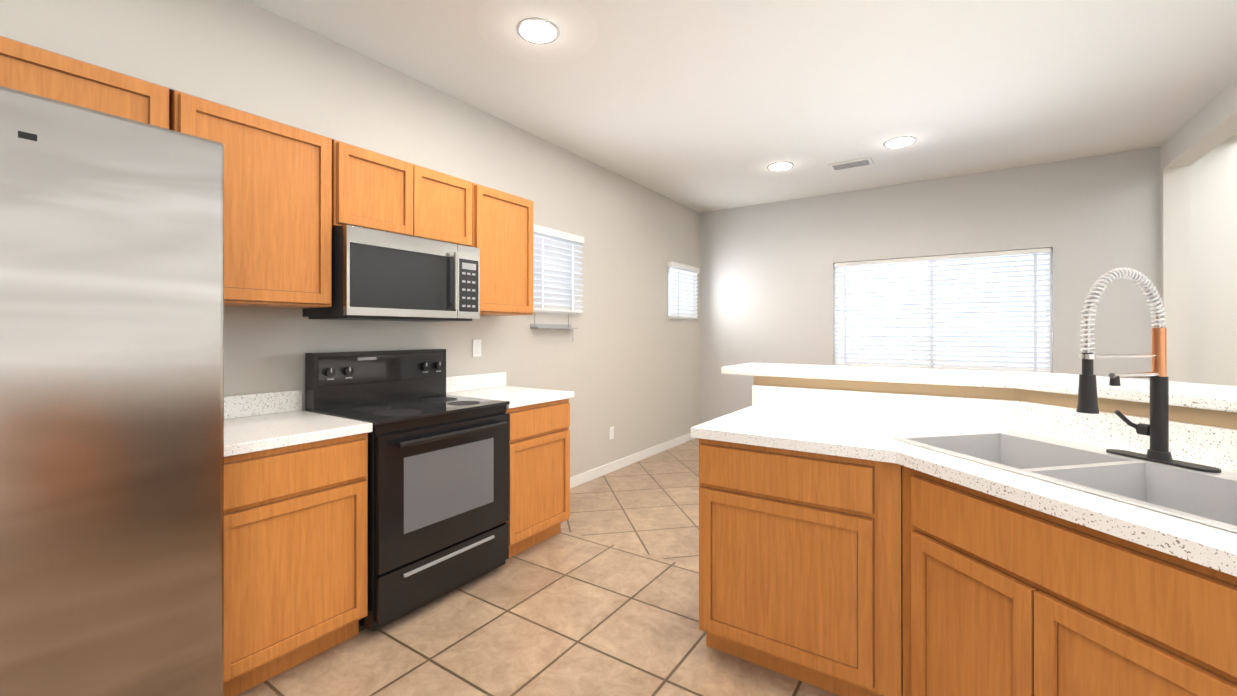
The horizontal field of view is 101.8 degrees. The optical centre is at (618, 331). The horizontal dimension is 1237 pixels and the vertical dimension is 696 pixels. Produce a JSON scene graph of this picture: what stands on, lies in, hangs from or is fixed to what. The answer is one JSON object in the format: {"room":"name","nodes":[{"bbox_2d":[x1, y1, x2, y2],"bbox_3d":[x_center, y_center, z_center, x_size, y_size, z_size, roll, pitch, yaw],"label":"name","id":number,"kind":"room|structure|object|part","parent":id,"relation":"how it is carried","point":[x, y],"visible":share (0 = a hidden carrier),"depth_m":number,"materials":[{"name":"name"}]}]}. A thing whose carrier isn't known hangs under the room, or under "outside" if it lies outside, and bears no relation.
{"room":"kitchen","nodes":[
{"label":"kitchen","id":0,"kind":"room"},
{"bbox_2d":[0,0,700,477],"bbox_3d":[-1.155,-0.099,3.193,0.140,2.800,7.900,0,0,34],"label":"wall","id":1,"kind":"structure","parent":0,"point":[624,358],"depth_m":3.21,"materials":[{"name":"paint"}]},
{"bbox_2d":[0,35,175,130],"bbox_3d":[-1.893,-0.732,1.655,0.345,0.289,0.557,0,0,34],"label":"upper cabinet","id":2,"kind":"object","parent":1,"relation":"attached to","point":[24,67],"depth_m":1.62,"materials":[{"name":"brown wood"}]},
{"bbox_2d":[176,90,339,308],"bbox_3d":[-1.576,-0.493,2.126,0.345,0.764,0.550,0,0,34],"label":"upper cabinet","id":3,"kind":"object","parent":1,"relation":"attached to","point":[293,196],"depth_m":2.06,"materials":[{"name":"brown wood"}]},
{"bbox_2d":[224,372,505,419],"bbox_3d":[-1.334,0.335,2.779,0.018,0.099,1.906,0,0,34],"label":"backsplash","id":4,"kind":"structure","parent":1,"relation":"attached to","point":[255,404],"depth_m":2.38,"materials":[{"name":"white stone"}]},
{"bbox_2d":[340,141,427,238],"bbox_3d":[-1.294,-0.679,2.544,0.345,0.392,0.437,0,0,34],"label":"upper cabinet","id":5,"kind":"object","parent":1,"relation":"attached to","point":[381,192],"depth_m":2.46,"materials":[{"name":"brown wood"}]},
{"bbox_2d":[303,225,479,321],"bbox_3d":[-1.153,-0.268,2.655,0.458,0.415,0.754,0,0,34],"label":"over-the-range microwave","id":6,"kind":"object","parent":5,"relation":"attached to","point":[377,275],"visible":0.98,"depth_m":2.46,"materials":[{"name":"metal"}]},
{"bbox_3d":[-0.837,-0.273,2.756,0.046,0.305,0.174,0,0,34],"label":"trim","id":7,"kind":"part","parent":6,"relation":"part of","materials":[{"name":"black plastic"}]},
{"bbox_2d":[428,168,475,247],"bbox_3d":[-1.103,-0.678,2.829,0.345,0.392,0.437,0,0,34],"label":"upper cabinet","id":8,"kind":"object","parent":1,"relation":"attached to","point":[451,199],"depth_m":2.79,"materials":[{"name":"brown wood"}]},
{"bbox_2d":[473,339,480,356],"bbox_3d":[-0.948,0.111,3.366,0.008,0.114,0.070,0,0,34],"label":"electrical outlet","id":9,"kind":"object","parent":1,"relation":"attached to","point":[476,348],"visible":1,"depth_m":3.36,"materials":[{"name":"white plastic"}]},
{"bbox_2d":[476,183,532,315],"bbox_3d":[-0.837,-0.491,3.223,0.345,0.764,0.495,0,0,34],"label":"upper cabinet","id":10,"kind":"object","parent":1,"relation":"attached to","point":[504,221],"depth_m":3.12,"materials":[{"name":"brown wood"}]},
{"bbox_2d":[530,313,577,328],"bbox_3d":[-0.501,-0.028,3.970,0.073,0.220,0.480,0,0,34],"label":"wire shelf","id":11,"kind":"object","parent":1,"relation":"attached to","point":[551,326],"visible":1,"depth_m":3.94,"materials":[{"name":"grey plastic"}]},
{"bbox_2d":[533,278,575,313],"bbox_3d":[-0.581,-0.447,4.037,0.130,0.601,0.600,0,0,34],"label":"window","id":12,"kind":"structure","parent":1,"relation":"in","point":[553,311],"depth_m":4.09,"materials":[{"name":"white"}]},
{"bbox_2d":[533,224,583,312],"bbox_3d":[-0.499,-0.479,3.982,0.061,0.638,0.670,0,0,34],"label":"window blind","id":13,"kind":"object","parent":12,"relation":"attached to","point":[557,259],"visible":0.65,"depth_m":3.99,"materials":[{"name":"white plastic"}]},
{"bbox_2d":[609,426,613,439],"bbox_3d":[-0.065,0.944,4.675,0.008,0.114,0.070,0,0,34],"label":"electrical outlet","id":14,"kind":"object","parent":1,"relation":"attached to","point":[611,432],"visible":1,"depth_m":4.67,"materials":[{"name":"white plastic"}]},
{"bbox_2d":[570,433,693,488],"bbox_3d":[0.112,1.261,4.935,0.012,0.085,3.270,0,0,34],"label":"baseboard","id":15,"kind":"structure","parent":1,"relation":"attached to","point":[584,477],"depth_m":4.83,"materials":[{"name":"white wood"}]},
{"bbox_2d":[669,268,693,319],"bbox_3d":[0.687,-0.434,5.920,0.130,0.581,0.640,0,0,34],"label":"window","id":16,"kind":"structure","parent":1,"relation":"in","point":[674,304],"depth_m":5.89,"materials":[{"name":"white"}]},
{"bbox_3d":[0.637,-0.434,5.953,0.010,0.560,0.620,0,0,34],"label":"glass","id":17,"kind":"part","parent":16,"relation":"part of","materials":[{"name":"white"}]},
{"bbox_2d":[667,262,698,318],"bbox_3d":[0.768,-0.465,5.865,0.061,0.618,0.710,0,0,34],"label":"window blind","id":18,"kind":"object","parent":16,"relation":"attached to","point":[683,285],"visible":0.94,"depth_m":5.83,"materials":[{"name":"white plastic"}]},
{"bbox_2d":[236,438,902,695],"bbox_3d":[1.391,1.347,1.475,6.400,0.100,8.020,0,0,34],"label":"floor","id":19,"kind":"structure","parent":0,"point":[598,595],"depth_m":2.20,"materials":[{"name":"tile"}]},
{"bbox_2d":[0,86,223,695],"bbox_3d":[-1.786,0.359,1.326,0.858,1.875,1.000,0,0,34],"label":"fridge","id":20,"kind":"object","parent":19,"relation":"on","point":[111,405],"visible":1,"depth_m":1.33,"materials":[{"name":"metal"}]},
{"bbox_2d":[223,428,372,695],"bbox_3d":[-1.453,0.860,2.055,0.624,0.875,0.545,0,0,34],"label":"base cabinet","id":21,"kind":"object","parent":19,"relation":"on","point":[295,534],"depth_m":1.87,"materials":[{"name":"brown wood"}]},
{"bbox_2d":[224,408,372,451],"bbox_3d":[-1.452,0.402,2.050,0.637,0.038,0.565,0,0,34],"label":"countertop","id":22,"kind":"structure","parent":21,"relation":"on","point":[241,433],"depth_m":2.01,"materials":[{"name":"white stone"}]},
{"bbox_2d":[305,349,509,631],"bbox_3d":[-1.035,0.702,2.574,0.688,1.195,0.758,0,0,34],"label":"range","id":23,"kind":"object","parent":19,"relation":"on","point":[438,490],"visible":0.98,"depth_m":2.42,"materials":[{"name":"black metal"}]},
{"bbox_3d":[-0.788,0.837,2.407,0.092,0.785,0.738,0,0,34],"label":"door","id":24,"kind":"part","parent":23,"relation":"part of","materials":[{"name":"black metal"}]},
{"bbox_2d":[506,396,573,557],"bbox_3d":[-0.712,0.863,3.155,0.624,0.875,0.546,0,0,34],"label":"base cabinet","id":25,"kind":"object","parent":19,"relation":"on","point":[539,432],"depth_m":2.97,"materials":[{"name":"brown wood"}]},
{"bbox_2d":[446,384,573,407],"bbox_3d":[-0.704,0.404,3.159,0.637,0.038,0.571,0,0,34],"label":"countertop","id":26,"kind":"structure","parent":25,"relation":"on","point":[514,395],"depth_m":3.09,"materials":[{"name":"white stone"}]},
{"bbox_2d":[691,403,1236,695],"bbox_3d":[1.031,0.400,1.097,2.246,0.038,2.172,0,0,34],"label":"kitchen island","id":27,"kind":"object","parent":19,"relation":"on","point":[806,516],"depth_m":1.50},
{"bbox_2d":[894,431,1236,532],"bbox_3d":[1.342,0.472,1.410,1.022,0.196,1.006,0,0,34],"label":"sink","id":28,"kind":"object","parent":27,"relation":"in","point":[945,481],"depth_m":1.39,"materials":[{"name":"ceramic"}]},
{"bbox_2d":[1023,459,1236,530],"bbox_3d":[1.346,0.474,1.191,0.577,0.191,0.578,0,0,34],"label":"sink basin","id":29,"kind":"object","parent":28,"relation":"attached to","point":[1207,497],"depth_m":1.30,"materials":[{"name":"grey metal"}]},
{"bbox_2d":[1076,267,1220,472],"bbox_3d":[1.481,0.096,1.429,0.308,0.556,0.316,0,0,34],"label":"faucet","id":30,"kind":"object","parent":27,"relation":"on","point":[1159,457],"depth_m":1.43,"materials":[{"name":"black metal"}]},
{"bbox_2d":[246,0,1236,212],"bbox_3d":[1.391,-1.553,1.481,6.400,0.100,8.020,0,0,34],"label":"ceiling","id":31,"kind":"structure","parent":0,"point":[700,106],"depth_m":2.98,"materials":[{"name":"paint"}]},
{"bbox_2d":[476,0,597,62],"bbox_3d":[-0.401,-1.496,2.507,0.600,0.009,0.600,0,0,34],"label":"recessed light","id":32,"kind":"object","parent":31,"relation":"in","point":[539,40],"visible":1,"depth_m":2.49,"materials":[{"name":"white"}]},
{"bbox_2d":[746,154,815,175],"bbox_3d":[1.464,-1.492,4.542,0.600,0.009,0.600,0,0,34],"label":"recessed light","id":33,"kind":"object","parent":31,"relation":"in","point":[779,165],"visible":1,"depth_m":4.50,"materials":[{"name":"white"}]},
{"bbox_2d":[829,157,873,170],"bbox_3d":[2.074,-1.490,4.481,0.340,0.014,0.180,0,0,34],"label":"ceiling vent","id":34,"kind":"object","parent":31,"relation":"in","point":[851,164],"visible":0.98,"depth_m":4.46,"materials":[{"name":"grey plastic"}]},
{"bbox_2d":[858,126,944,154],"bbox_3d":[2.224,-1.493,3.970,0.600,0.009,0.600,0,0,34],"label":"recessed light","id":35,"kind":"object","parent":31,"relation":"in","point":[921,138],"visible":1,"depth_m":3.94,"materials":[{"name":"white"}]},
{"bbox_2d":[754,376,1013,621],"bbox_3d":[1.214,0.765,2.361,1.138,1.068,0.121,0,0,34],"label":"wall","id":36,"kind":"structure","parent":0,"point":[865,386],"depth_m":2.26,"materials":[{"name":"beige paint"}]},
{"bbox_2d":[700,135,1236,423],"bbox_3d":[3.600,-0.097,4.668,6.100,2.800,0.140,0,0,34],"label":"wall","id":37,"kind":"structure","parent":0,"point":[767,280],"depth_m":4.64,"materials":[{"name":"paint"}]},
{"bbox_2d":[834,248,1051,372],"bbox_3d":[3.114,-0.180,4.990,1.815,1.131,0.130,0,0,34],"label":"window","id":38,"kind":"structure","parent":37,"relation":"in","point":[1050,325],"depth_m":4.93,"materials":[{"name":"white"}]},
{"bbox_2d":[834,248,1050,372],"bbox_3d":[3.093,-0.185,4.958,1.791,1.114,0.046,0,0,34],"label":"window blind","id":39,"kind":"object","parent":38,"relation":"attached to","point":[997,316],"visible":0.88,"depth_m":4.89,"materials":[{"name":"white plastic"}]},
{"bbox_2d":[891,423,1182,486],"bbox_3d":[1.250,0.475,1.608,0.577,0.191,0.578,0,0,34],"label":"sink basin","id":40,"kind":"object","parent":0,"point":[969,446],"depth_m":1.69,"materials":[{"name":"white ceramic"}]},
{"bbox_2d":[1080,267,1166,362],"bbox_3d":[1.429,-0.060,1.421,0.215,0.243,0.228,0,0,34],"label":"faucet spout","id":41,"kind":"object","parent":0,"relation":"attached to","point":[1158,354],"depth_m":1.42,"materials":[{"name":"silver metal"}]},
{"bbox_2d":[1014,389,1236,429],"bbox_3d":[1.783,0.763,1.239,1.156,1.068,1.050,0,0,34],"label":"wall","id":42,"kind":"structure","parent":0,"point":[1215,418],"depth_m":1.65,"materials":[{"name":"beige paint"}]},
{"bbox_2d":[1161,77,1236,382],"bbox_3d":[3.419,-0.101,2.494,0.150,2.800,3.670,0,0,34],"label":"wall","id":43,"kind":"structure","parent":0,"point":[1211,125],"depth_m":3.94,"materials":[{"name":"paint"}]}
]}

